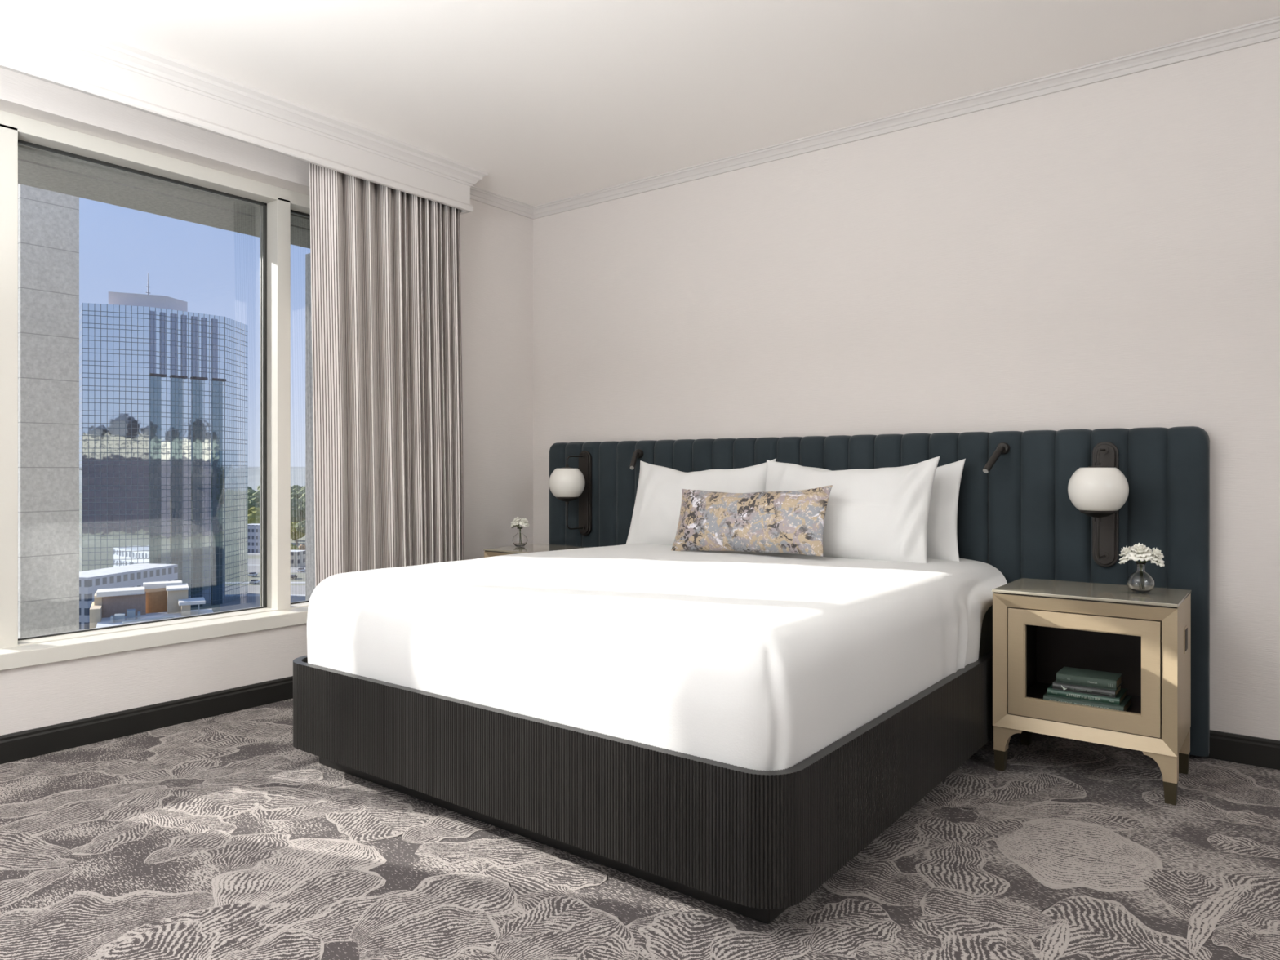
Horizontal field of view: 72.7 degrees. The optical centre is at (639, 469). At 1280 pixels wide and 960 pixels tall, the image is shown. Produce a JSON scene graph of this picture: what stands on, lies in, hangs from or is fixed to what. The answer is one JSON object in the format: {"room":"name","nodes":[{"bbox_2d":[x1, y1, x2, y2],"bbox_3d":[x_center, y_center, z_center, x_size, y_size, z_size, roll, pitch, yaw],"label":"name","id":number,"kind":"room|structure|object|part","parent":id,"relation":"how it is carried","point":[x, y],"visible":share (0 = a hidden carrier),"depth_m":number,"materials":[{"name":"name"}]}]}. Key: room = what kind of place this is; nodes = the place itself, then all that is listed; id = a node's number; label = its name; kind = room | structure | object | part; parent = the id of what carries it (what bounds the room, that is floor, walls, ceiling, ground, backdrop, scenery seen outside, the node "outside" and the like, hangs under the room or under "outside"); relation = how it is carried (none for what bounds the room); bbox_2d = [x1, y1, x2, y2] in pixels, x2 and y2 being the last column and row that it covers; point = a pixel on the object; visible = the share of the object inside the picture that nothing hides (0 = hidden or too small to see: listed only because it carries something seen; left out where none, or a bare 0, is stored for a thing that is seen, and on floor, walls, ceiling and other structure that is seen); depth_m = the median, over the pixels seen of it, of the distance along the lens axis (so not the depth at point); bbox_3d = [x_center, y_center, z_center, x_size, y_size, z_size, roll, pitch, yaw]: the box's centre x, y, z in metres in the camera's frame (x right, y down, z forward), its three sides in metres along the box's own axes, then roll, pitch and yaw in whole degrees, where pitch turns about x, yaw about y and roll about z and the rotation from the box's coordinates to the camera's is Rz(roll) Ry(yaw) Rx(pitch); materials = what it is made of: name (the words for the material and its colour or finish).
{"room":"hotel room","nodes":[
{"label":"hotel room","id":0,"kind":"room"},
{"bbox_2d":[0,67,533,735],"bbox_3d":[-2.676,-0.250,2.567,0.300,2.500,6.400,0,0,37],"label":"wall","id":1,"kind":"structure","parent":0,"point":[496,244],"depth_m":3.77,"materials":[{"name":"paint"}]},
{"bbox_2d":[0,675,293,764],"bbox_3d":[-2.549,0.953,2.470,0.020,0.094,6.400,0,0,37],"label":"baseboard","id":2,"kind":"structure","parent":1,"relation":"attached to","point":[24,744],"depth_m":3.30,"materials":[{"name":"black paint"}]},
{"bbox_2d":[0,110,310,671],"bbox_3d":[-1.925,-0.289,3.504,0.267,1.955,2.100,0,0,37],"label":"window","id":3,"kind":"structure","parent":1,"relation":"in","point":[276,610],"depth_m":3.47,"materials":[{"name":"grey paint"}]},
{"bbox_3d":[-1.868,0.656,3.460,0.124,0.056,2.100,0,0,37],"label":"sill","id":4,"kind":"part","parent":3,"relation":"part of","materials":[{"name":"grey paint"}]},
{"bbox_2d":[17,144,310,248],"bbox_3d":[-2.508,-1.558,3.446,0.500,0.685,5.200,0,0,37],"label":"concrete beam","id":5,"kind":"structure","parent":1,"relation":"attached to","point":[37,168],"depth_m":3.83,"materials":[{"name":"grey concrete"}]},
{"bbox_2d":[0,0,488,214],"bbox_3d":[-2.632,-1.401,2.162,0.262,0.198,5.810,0,0,37],"label":"trim","id":6,"kind":"structure","parent":1,"relation":"attached to","point":[36,43],"depth_m":3.33,"materials":[{"name":"white paint"}]},
{"bbox_2d":[305,253,315,600],"bbox_3d":[-1.619,5.900,4.692,0.560,14.200,0.060,0,0,37],"label":"concrete fin","id":7,"kind":"object","parent":1,"relation":"attached to","point":[309,457],"visible":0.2,"depth_m":4.82,"materials":[{"name":"grey concrete"}]},
{"bbox_2d":[309,163,463,587],"bbox_3d":[-1.167,-0.188,4.091,0.111,2.345,0.846,0,0,37],"label":"curtain","id":8,"kind":"object","parent":1,"relation":"hanging from","point":[386,302],"visible":0.73,"depth_m":4.05,"materials":[{"name":"fabric"}]},
{"bbox_2d":[0,698,1279,959],"bbox_3d":[-0.252,0.999,0.716,5.800,0.002,6.400,0,0,37],"label":"floor","id":9,"kind":"structure","parent":0,"point":[215,837],"depth_m":2.14,"materials":[{"name":"carpet"}]},
{"bbox_2d":[483,543,591,557],"bbox_3d":[-0.461,0.699,4.388,0.530,0.602,0.391,0,0,37],"label":"nightstand","id":10,"kind":"object","parent":9,"relation":"on","point":[499,551],"visible":0.09,"depth_m":4.38,"materials":[{"name":"beige paint"}]},
{"bbox_3d":[-0.568,0.632,4.248,0.526,0.440,0.030,0,0,37],"label":"frame","id":11,"kind":"part","parent":10,"relation":"part of","materials":[{"name":"beige paint"}]},
{"bbox_2d":[511,527,527,546],"bbox_3d":[-0.619,0.348,4.495,0.079,0.099,0.079,0,0,37],"label":"bud vase","id":12,"kind":"object","parent":10,"relation":"on","point":[519,540],"visible":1,"depth_m":4.47,"materials":[{"name":"clear glass"}]},
{"bbox_2d":[510,520,519,528],"bbox_3d":[-0.640,0.320,4.502,0.060,0.131,0.066,0,0,37],"label":"flower","id":13,"kind":"object","parent":12,"relation":"in","point":[511,526],"visible":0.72,"depth_m":4.50,"materials":[{"name":"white plant"}]},
{"bbox_2d":[511,516,523,528],"bbox_3d":[-0.629,0.313,4.487,0.069,0.145,0.069,0,0,37],"label":"flower","id":14,"kind":"object","parent":12,"relation":"in","point":[516,521],"visible":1,"depth_m":4.47,"materials":[{"name":"white plant"}]},
{"bbox_2d":[518,518,529,528],"bbox_3d":[-0.601,0.316,4.485,0.057,0.139,0.063,0,0,37],"label":"flower","id":15,"kind":"object","parent":12,"relation":"in","point":[525,521],"visible":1,"depth_m":4.47,"materials":[{"name":"white plant"}]},
{"bbox_2d":[293,650,993,924],"bbox_3d":[0.130,0.819,3.111,1.880,0.363,1.930,0,0,37],"label":"platform bed","id":16,"kind":"object","parent":9,"relation":"on","point":[754,844],"visible":0.66,"depth_m":2.15,"materials":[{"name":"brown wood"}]},
{"bbox_2d":[978,604,992,657],"bbox_3d":[0.154,0.626,3.143,1.750,0.423,1.830,0,0,37],"label":"mattress","id":17,"kind":"object","parent":16,"relation":"on","point":[986,637],"visible":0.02,"depth_m":3.15,"materials":[{"name":"grey fabric"}]},
{"bbox_2d":[306,543,1007,770],"bbox_3d":[0.131,0.509,3.113,1.894,0.347,1.888,0,0,37],"label":"bed cover","id":18,"kind":"object","parent":17,"relation":"on","point":[760,661],"visible":0.88,"depth_m":2.31,"materials":[{"name":"white fabric"}]},
{"bbox_2d":[626,458,776,545],"bbox_3d":[0.260,0.164,3.950,0.742,0.428,0.231,0,0,32],"label":"pillow","id":19,"kind":"object","parent":18,"relation":"on","point":[658,501],"visible":0.56,"depth_m":3.94,"materials":[{"name":"white fabric"}]},
{"bbox_2d":[671,484,832,556],"bbox_3d":[0.440,0.203,3.530,0.701,0.291,0.166,0,0,33],"label":"lumbar cushion","id":20,"kind":"object","parent":18,"relation":"on","point":[790,522],"visible":1,"depth_m":3.45,"materials":[{"name":"multicoloured fabric"}]},
{"bbox_2d":[764,456,940,563],"bbox_3d":[0.806,0.161,3.489,0.760,0.430,0.225,0,0,41],"label":"pillow","id":21,"kind":"object","parent":18,"relation":"on","point":[881,513],"visible":0.7,"depth_m":3.33,"materials":[{"name":"white fabric"}]},
{"bbox_2d":[804,458,965,561],"bbox_3d":[0.955,0.163,3.584,0.745,0.416,0.142,0,0,37],"label":"pillow","id":22,"kind":"object","parent":18,"relation":"on","point":[942,536],"visible":0.17,"depth_m":3.38,"materials":[{"name":"white fabric"}]},
{"bbox_2d":[991,577,1191,804],"bbox_3d":[1.503,0.699,2.888,0.532,0.602,0.391,0,0,37],"label":"nightstand","id":23,"kind":"object","parent":9,"relation":"on","point":[1041,628],"visible":1,"depth_m":2.80,"materials":[{"name":"beige paint"}]},
{"bbox_3d":[1.229,0.892,2.888,0.092,0.082,0.042,0,0,37],"label":"leg","id":24,"kind":"part","parent":23,"relation":"part of","materials":[{"name":"beige paint"}]},
{"bbox_3d":[1.400,0.632,2.755,0.435,0.349,0.022,0,0,37],"label":"inset panel","id":25,"kind":"part","parent":23,"relation":"part of","materials":[{"name":"beige paint"}]},
{"bbox_3d":[1.395,0.632,2.749,0.526,0.440,0.030,0,0,37],"label":"frame","id":26,"kind":"part","parent":23,"relation":"part of","materials":[{"name":"beige paint"}]},
{"bbox_2d":[1043,692,1132,711],"bbox_3d":[1.465,0.753,2.844,0.233,0.028,0.168,0,0,37],"label":"book","id":27,"kind":"object","parent":23,"relation":"on","point":[1126,704],"visible":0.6,"depth_m":2.78,"materials":[{"name":"green paper"}]},
{"bbox_2d":[1047,684,1127,705],"bbox_3d":[1.464,0.727,2.843,0.210,0.022,0.153,0,0,37],"label":"book","id":28,"kind":"object","parent":27,"relation":"on","point":[1117,700],"visible":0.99,"depth_m":2.78,"materials":[{"name":"green paper"}]},
{"bbox_2d":[1052,680,1121,697],"bbox_3d":[1.456,0.704,2.829,0.182,0.021,0.130,0,0,37],"label":"book","id":29,"kind":"object","parent":28,"relation":"on","point":[1058,686],"visible":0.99,"depth_m":2.78,"materials":[{"name":"grey paper"}]},
{"bbox_2d":[1056,666,1122,690],"bbox_3d":[1.464,0.678,2.829,0.174,0.030,0.123,0,0,37],"label":"book","id":30,"kind":"object","parent":29,"relation":"on","point":[1068,675],"visible":1,"depth_m":2.80,"materials":[{"name":"green paper"}]},
{"bbox_3d":[1.502,0.403,2.889,0.530,0.009,0.391,0,0,37],"label":"glass","id":31,"kind":"part","parent":23,"relation":"part of","materials":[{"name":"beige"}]},
{"bbox_2d":[1126,561,1155,593],"bbox_3d":[1.618,0.348,2.805,0.079,0.099,0.079,0,0,37],"label":"bud vase","id":32,"kind":"object","parent":23,"relation":"on","point":[1140,581],"visible":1,"depth_m":2.78,"materials":[{"name":"clear glass"}]},
{"bbox_2d":[1118,546,1139,564],"bbox_3d":[1.593,0.316,2.820,0.070,0.139,0.079,0,0,37],"label":"flower","id":33,"kind":"object","parent":32,"relation":"in","point":[1124,559],"visible":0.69,"depth_m":2.82,"materials":[{"name":"white plant"}]},
{"bbox_2d":[1125,542,1155,563],"bbox_3d":[1.608,0.309,2.792,0.085,0.153,0.082,0,0,37],"label":"flower","id":34,"kind":"object","parent":32,"relation":"in","point":[1140,548],"visible":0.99,"depth_m":2.78,"materials":[{"name":"white plant"}]},
{"bbox_2d":[1142,547,1164,567],"bbox_3d":[1.643,0.317,2.788,0.070,0.138,0.081,0,0,37],"label":"flower","id":35,"kind":"object","parent":32,"relation":"in","point":[1158,560],"visible":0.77,"depth_m":2.77,"materials":[{"name":"white plant"}]},
{"bbox_3d":[1.573,0.892,2.626,0.092,0.082,0.042,0,0,37],"label":"leg","id":36,"kind":"part","parent":23,"relation":"part of","materials":[{"name":"beige paint"}]},
{"bbox_3d":[1.776,0.892,2.892,0.092,0.082,0.042,0,0,37],"label":"leg","id":37,"kind":"part","parent":23,"relation":"part of","materials":[{"name":"beige paint"}]},
{"bbox_2d":[1183,625,1186,653],"bbox_3d":[1.723,0.535,2.744,0.004,0.080,0.070,0,0,37],"label":"outlet plate","id":38,"kind":"object","parent":23,"relation":"attached to","point":[1184,626],"depth_m":2.72,"materials":[{"name":"beige paint"}]},
{"bbox_2d":[1185,627,1187,651],"bbox_3d":[1.725,0.535,2.742,0.002,0.066,0.058,0,0,37],"label":"socket","id":39,"kind":"object","parent":23,"relation":"attached to","point":[1186,628],"depth_m":2.74,"materials":[{"name":"brown"}]},
{"bbox_2d":[14,0,1279,206],"bbox_3d":[-0.292,-1.575,0.747,6.300,0.150,6.800,0,0,37],"label":"ceiling","id":40,"kind":"structure","parent":0,"point":[553,100],"depth_m":3.17,"materials":[{"name":"white paint"}]},
{"bbox_2d":[533,38,1279,740],"bbox_3d":[1.711,-0.250,3.369,6.300,2.500,0.200,0,0,37],"label":"wall","id":41,"kind":"structure","parent":0,"point":[1105,254],"depth_m":3.48,"materials":[{"name":"paint"}]},
{"bbox_2d":[470,15,1279,219],"bbox_3d":[-0.252,-1.474,0.716,5.800,0.053,6.400,0,0,37],"label":"trim","id":42,"kind":"structure","parent":41,"relation":"attached to","point":[1268,29],"depth_m":3.59,"materials":[{"name":"white paint"}]},
{"bbox_2d":[549,426,1209,756],"bbox_3d":[0.736,0.424,3.936,3.090,1.152,0.081,0,0,37],"label":"headboard","id":43,"kind":"object","parent":41,"relation":"attached to","point":[1019,518],"visible":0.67,"depth_m":3.32,"materials":[{"name":"teal fabric"}]},
{"bbox_2d":[548,450,591,535],"bbox_3d":[-0.362,0.124,4.567,0.189,0.454,0.246,0,0,37],"label":"wall sconce","id":44,"kind":"object","parent":43,"relation":"attached to","point":[566,484],"visible":1,"depth_m":4.54,"materials":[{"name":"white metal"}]},
{"bbox_3d":[-0.380,0.066,4.544,0.189,0.149,0.189,0,0,37],"label":"globe","id":45,"kind":"part","parent":44,"relation":"part of","materials":[{"name":"white glass"}]},
{"bbox_3d":[-0.357,0.232,4.575,0.118,0.184,0.194,0,0,37],"label":"arm","id":46,"kind":"part","parent":44,"relation":"part of","materials":[{"name":"brown metal"}]},
{"bbox_3d":[-0.348,-0.046,4.586,0.060,0.080,0.165,0,0,37],"label":"arm","id":47,"kind":"part","parent":44,"relation":"part of","materials":[{"name":"brown metal"}]},
{"bbox_3d":[-0.299,0.124,4.650,0.067,0.436,0.011,0,0,37],"label":"plate","id":48,"kind":"part","parent":44,"relation":"part of","materials":[{"name":"brown metal"}]},
{"bbox_3d":[-0.292,0.124,4.659,0.085,0.454,0.015,0,0,37],"label":"plate","id":49,"kind":"part","parent":44,"relation":"part of","materials":[{"name":"brown metal"}]},
{"bbox_3d":[-0.203,0.415,4.653,0.727,1.134,0.081,0,0,37],"label":"panel","id":50,"kind":"part","parent":43,"relation":"part of","materials":[{"name":"teal fabric"}]},
{"bbox_2d":[629,448,643,470],"bbox_3d":[-0.025,-0.053,4.380,0.050,0.106,0.160,0,0,20],"label":"light","id":51,"kind":"object","parent":43,"relation":"attached to","point":[638,453],"visible":1,"depth_m":4.38,"materials":[{"name":"brown metal"}]},
{"bbox_3d":[0.736,0.415,3.936,1.632,1.134,0.081,0,0,37],"label":"panel","id":52,"kind":"part","parent":43,"relation":"part of","materials":[{"name":"teal fabric"}]},
{"bbox_2d":[982,442,1009,473],"bbox_3d":[1.362,-0.047,3.319,0.150,0.119,0.048,0,0,-44],"label":"light","id":53,"kind":"object","parent":43,"relation":"attached to","point":[1002,448],"visible":1,"depth_m":3.31,"materials":[{"name":"brown metal"}]},
{"bbox_2d":[1067,441,1128,566],"bbox_3d":[1.617,0.124,3.056,0.189,0.454,0.246,0,0,37],"label":"wall sconce","id":54,"kind":"object","parent":43,"relation":"attached to","point":[1099,491],"visible":1,"depth_m":3.02,"materials":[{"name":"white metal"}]},
{"bbox_3d":[1.622,0.232,3.063,0.118,0.184,0.194,0,0,37],"label":"arm","id":55,"kind":"part","parent":54,"relation":"part of","materials":[{"name":"brown metal"}]},
{"bbox_3d":[1.631,-0.046,3.075,0.060,0.080,0.165,0,0,37],"label":"arm","id":56,"kind":"part","parent":54,"relation":"part of","materials":[{"name":"brown metal"}]},
{"bbox_3d":[1.599,0.066,3.033,0.189,0.149,0.189,0,0,37],"label":"globe","id":57,"kind":"part","parent":54,"relation":"part of","materials":[{"name":"white glass"}]},
{"bbox_3d":[1.680,0.124,3.138,0.067,0.436,0.011,0,0,37],"label":"plate","id":58,"kind":"part","parent":54,"relation":"part of","materials":[{"name":"brown metal"}]},
{"bbox_3d":[1.687,0.124,3.148,0.085,0.454,0.015,0,0,37],"label":"plate","id":59,"kind":"part","parent":54,"relation":"part of","materials":[{"name":"brown metal"}]},
{"bbox_3d":[1.675,0.415,3.219,0.727,1.134,0.081,0,0,37],"label":"panel","id":60,"kind":"part","parent":43,"relation":"part of","materials":[{"name":"teal fabric"}]},
{"bbox_2d":[1189,729,1279,769],"bbox_3d":[1.692,0.953,3.245,5.780,0.094,0.020,0,0,37],"label":"baseboard","id":61,"kind":"structure","parent":41,"relation":"attached to","point":[1224,746],"depth_m":2.96,"materials":[{"name":"black paint"}]},
{"label":"outside","id":62,"kind":"structure","parent":0,"visible":0},
{"bbox_2d":[17,183,79,638],"bbox_3d":[-3.652,4.750,5.203,0.650,16.500,0.295,0,0,37],"label":"concrete pier","id":63,"kind":"structure","parent":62,"point":[48,221],"depth_m":5.00,"materials":[{"name":"grey concrete"}]},
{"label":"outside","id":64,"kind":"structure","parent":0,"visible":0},
{"bbox_2d":[191,535,305,612],"bbox_3d":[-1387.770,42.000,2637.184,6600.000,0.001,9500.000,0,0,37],"label":"ground","id":65,"kind":"structure","parent":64,"point":[301,576],"depth_m":336.65,"materials":[{"name":"grey asphalt"}]},
{"bbox_2d":[79,563,177,630],"bbox_3d":[-135.638,33.951,225.000,23.854,16.098,32.233,0,0,37],"label":"building","id":66,"kind":"structure","parent":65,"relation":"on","point":[134,575],"depth_m":219.65,"materials":[{"name":"white concrete"}]},
{"bbox_2d":[89,580,213,628],"bbox_3d":[-48.977,27.385,87.208,28.355,29.229,19.035,0,0,37],"label":"building","id":67,"kind":"structure","parent":65,"relation":"on","point":[160,600],"depth_m":94.40,"materials":[{"name":"concrete"}]},
{"bbox_3d":[-48.248,15.333,95.093,0.163,1.455,0.300,0,0,-30],"label":"canopy post","id":68,"kind":"part","parent":67,"relation":"part of","materials":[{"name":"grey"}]},
{"bbox_2d":[79,272,247,607],"bbox_3d":[-155.404,-11.300,277.177,47.598,106.600,49.300,0,0,37],"label":"office tower","id":69,"kind":"structure","parent":65,"relation":"on","point":[163,384],"depth_m":259.57,"materials":[{"name":"glass"}]},
{"bbox_2d":[108,291,187,311],"bbox_3d":[-152.747,-50.400,270.307,21.083,4.600,22.082,0,0,-31],"label":"penthouse","id":70,"kind":"object","parent":69,"relation":"on","point":[119,300],"depth_m":260.75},
{"bbox_3d":[-137.323,-3.050,264.438,1.600,90.100,21.800,0,0,37],"label":"glass","id":71,"kind":"part","parent":69,"relation":"part of","materials":[{"name":"glass"}]},
{"bbox_2d":[248,572,257,576],"bbox_3d":[-152.652,41.167,343.011,3.970,1.434,4.648,0,0,37],"label":"car","id":72,"kind":"object","parent":65,"relation":"on","point":[251,574],"visible":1,"depth_m":341.70,"materials":[{"name":"white paint"}]},
{"bbox_2d":[247,506,259,524],"bbox_3d":[-206.561,30.974,469.944,20.887,22.051,22.004,0,0,37],"label":"tree","id":73,"kind":"object","parent":65,"relation":"on","point":[253,513],"visible":0.23,"depth_m":462.18,"materials":[{"name":"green plant"}]},
{"bbox_2d":[247,499,259,509],"bbox_3d":[-286.135,31.760,639.917,21.501,20.480,22.081,0,0,37],"label":"tree","id":74,"kind":"object","parent":65,"relation":"on","point":[251,504],"visible":0.12,"depth_m":636.52,"materials":[{"name":"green plant"}]},
{"bbox_2d":[247,493,259,502],"bbox_3d":[-304.894,30.452,699.976,20.027,23.096,25.548,0,0,37],"label":"tree","id":75,"kind":"object","parent":65,"relation":"on","point":[255,498],"visible":0.13,"depth_m":692.62,"materials":[{"name":"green plant"}]},
{"bbox_2d":[248,579,259,583],"bbox_3d":[-141.934,41.167,320.364,3.970,1.434,4.648,0,0,37],"label":"car","id":76,"kind":"object","parent":65,"relation":"on","point":[252,581],"visible":0.99,"depth_m":319.05,"materials":[{"name":"white paint"}]},
{"bbox_2d":[247,582,305,583],"bbox_3d":[-128.033,41.880,323.018,42.154,0.001,31.449,0,0,37],"label":"kerb","id":77,"kind":"object","parent":65,"relation":"on","point":[247,582],"visible":0.2,"depth_m":321.16,"materials":[{"name":"grey concrete"}]},
{"bbox_2d":[247,484,305,499],"bbox_3d":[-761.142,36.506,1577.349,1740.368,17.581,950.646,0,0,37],"label":"woodland","id":78,"kind":"object","parent":65,"relation":"on","point":[298,491],"visible":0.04,"depth_m":1267.26,"materials":[{"name":"green plant"}]},
{"bbox_2d":[290,574,297,578],"bbox_3d":[-133.980,41.167,335.709,3.970,1.434,4.648,0,0,37],"label":"car","id":79,"kind":"object","parent":65,"relation":"on","point":[292,576],"visible":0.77,"depth_m":334.60,"materials":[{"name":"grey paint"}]},
{"bbox_2d":[290,543,298,550],"bbox_3d":[-157.340,37.670,395.215,4.805,8.660,4.798,0,0,37],"label":"tree","id":80,"kind":"object","parent":65,"relation":"on","point":[292,547],"visible":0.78,"depth_m":393.88,"materials":[{"name":"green plant"}]},
{"bbox_2d":[290,500,305,540],"bbox_3d":[-208.109,29.833,519.331,24.175,24.335,22.857,0,0,37],"label":"tree","id":81,"kind":"object","parent":65,"relation":"on","point":[297,511],"visible":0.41,"depth_m":513.21,"materials":[{"name":"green plant"}]},
{"bbox_3d":[-208.109,27.872,519.331,24.175,20.414,22.857,0,0,37],"label":"crown","id":82,"kind":"part","parent":81,"relation":"part of","materials":[{"name":"green plant"}]},
{"bbox_2d":[290,550,305,567],"bbox_3d":[-150.897,38.698,380.000,10.683,6.603,10.683,0,0,37],"label":"building","id":83,"kind":"structure","parent":65,"relation":"on","point":[297,557],"depth_m":375.93,"materials":[{"name":"grey concrete"}]},
{"bbox_2d":[290,497,305,504],"bbox_3d":[-243.030,30.690,620.975,22.991,22.620,22.368,0,0,37],"label":"tree","id":84,"kind":"object","parent":65,"relation":"on","point":[295,500],"visible":0.07,"depth_m":616.93,"materials":[{"name":"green plant"}]},
{"bbox_2d":[298,543,305,550],"bbox_3d":[-156.658,38.251,405.217,3.917,7.498,4.710,0,0,37],"label":"tree","id":85,"kind":"object","parent":65,"relation":"on","point":[302,547],"visible":0.69,"depth_m":403.71,"materials":[{"name":"brown plant"}]},
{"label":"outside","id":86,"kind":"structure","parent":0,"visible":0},
{"bbox_2d":[247,552,259,555],"bbox_3d":[-177.091,41.950,439.637,78.330,0.001,55.964,0,0,37],"label":"road","id":87,"kind":"structure","parent":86,"point":[247,553],"depth_m":434.35,"materials":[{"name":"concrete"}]},
{"bbox_2d":[247,523,259,552],"bbox_3d":[-195.967,34.911,445.000,15.155,14.178,14.224,0,0,37],"label":"office block","id":88,"kind":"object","parent":87,"relation":"on","point":[253,529],"visible":0.28,"depth_m":439.83,"materials":[{"name":"white concrete"}]},
{"bbox_2d":[290,521,305,546],"bbox_3d":[-173.554,33.994,439.814,11.826,16.012,11.893,0,0,37],"label":"tree","id":89,"kind":"object","parent":87,"relation":"on","point":[295,535],"visible":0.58,"depth_m":436.57,"materials":[{"name":"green plant"}]},
{"bbox_2d":[294,520,305,533],"bbox_3d":[-164.947,33.311,430.244,11.934,17.378,9.151,0,0,37],"label":"tree","id":90,"kind":"object","parent":87,"relation":"on","point":[300,526],"visible":0.32,"depth_m":428.17,"materials":[{"name":"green plant"}]},
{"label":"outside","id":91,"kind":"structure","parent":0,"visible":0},
{"bbox_2d":[247,559,305,573],"bbox_3d":[-152.060,41.940,384.181,95.479,0.001,64.623,0,0,37],"label":"road","id":92,"kind":"structure","parent":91,"point":[255,569],"depth_m":372.64,"materials":[{"name":"grey asphalt"}]},
{"bbox_2d":[297,568,305,572],"bbox_3d":[-139.538,41.167,358.611,3.970,1.434,4.648,0,0,37],"label":"car","id":93,"kind":"object","parent":92,"relation":"on","point":[301,570],"visible":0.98,"depth_m":357.23,"materials":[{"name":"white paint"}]},
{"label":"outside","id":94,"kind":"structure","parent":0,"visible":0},
{"bbox_2d":[219,585,305,611],"bbox_3d":[-113.682,41.930,287.558,95.546,0.001,63.804,0,0,37],"label":"building","id":95,"kind":"structure","parent":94,"point":[248,602],"depth_m":281.08,"materials":[{"name":"concrete"}]},
{"bbox_2d":[247,594,305,595],"bbox_3d":[-115.071,41.880,290.311,37.472,0.001,28.016,0,0,37],"label":"kerb","id":96,"kind":"object","parent":95,"relation":"on","point":[247,594],"visible":0.2,"depth_m":290.78,"materials":[{"name":"grey concrete"}]},
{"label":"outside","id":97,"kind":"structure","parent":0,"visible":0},
{"bbox_2d":[247,467,305,475],"bbox_3d":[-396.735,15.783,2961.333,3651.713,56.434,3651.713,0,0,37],"label":"ridge","id":98,"kind":"object","parent":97,"point":[251,472],"depth_m":3257.07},
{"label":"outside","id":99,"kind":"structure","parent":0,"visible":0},
{"bbox_2d":[247,473,305,491],"bbox_3d":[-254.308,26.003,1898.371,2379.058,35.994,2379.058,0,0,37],"label":"ridge","id":100,"kind":"object","parent":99,"point":[253,482],"visible":0.02,"depth_m":1911.93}
]}

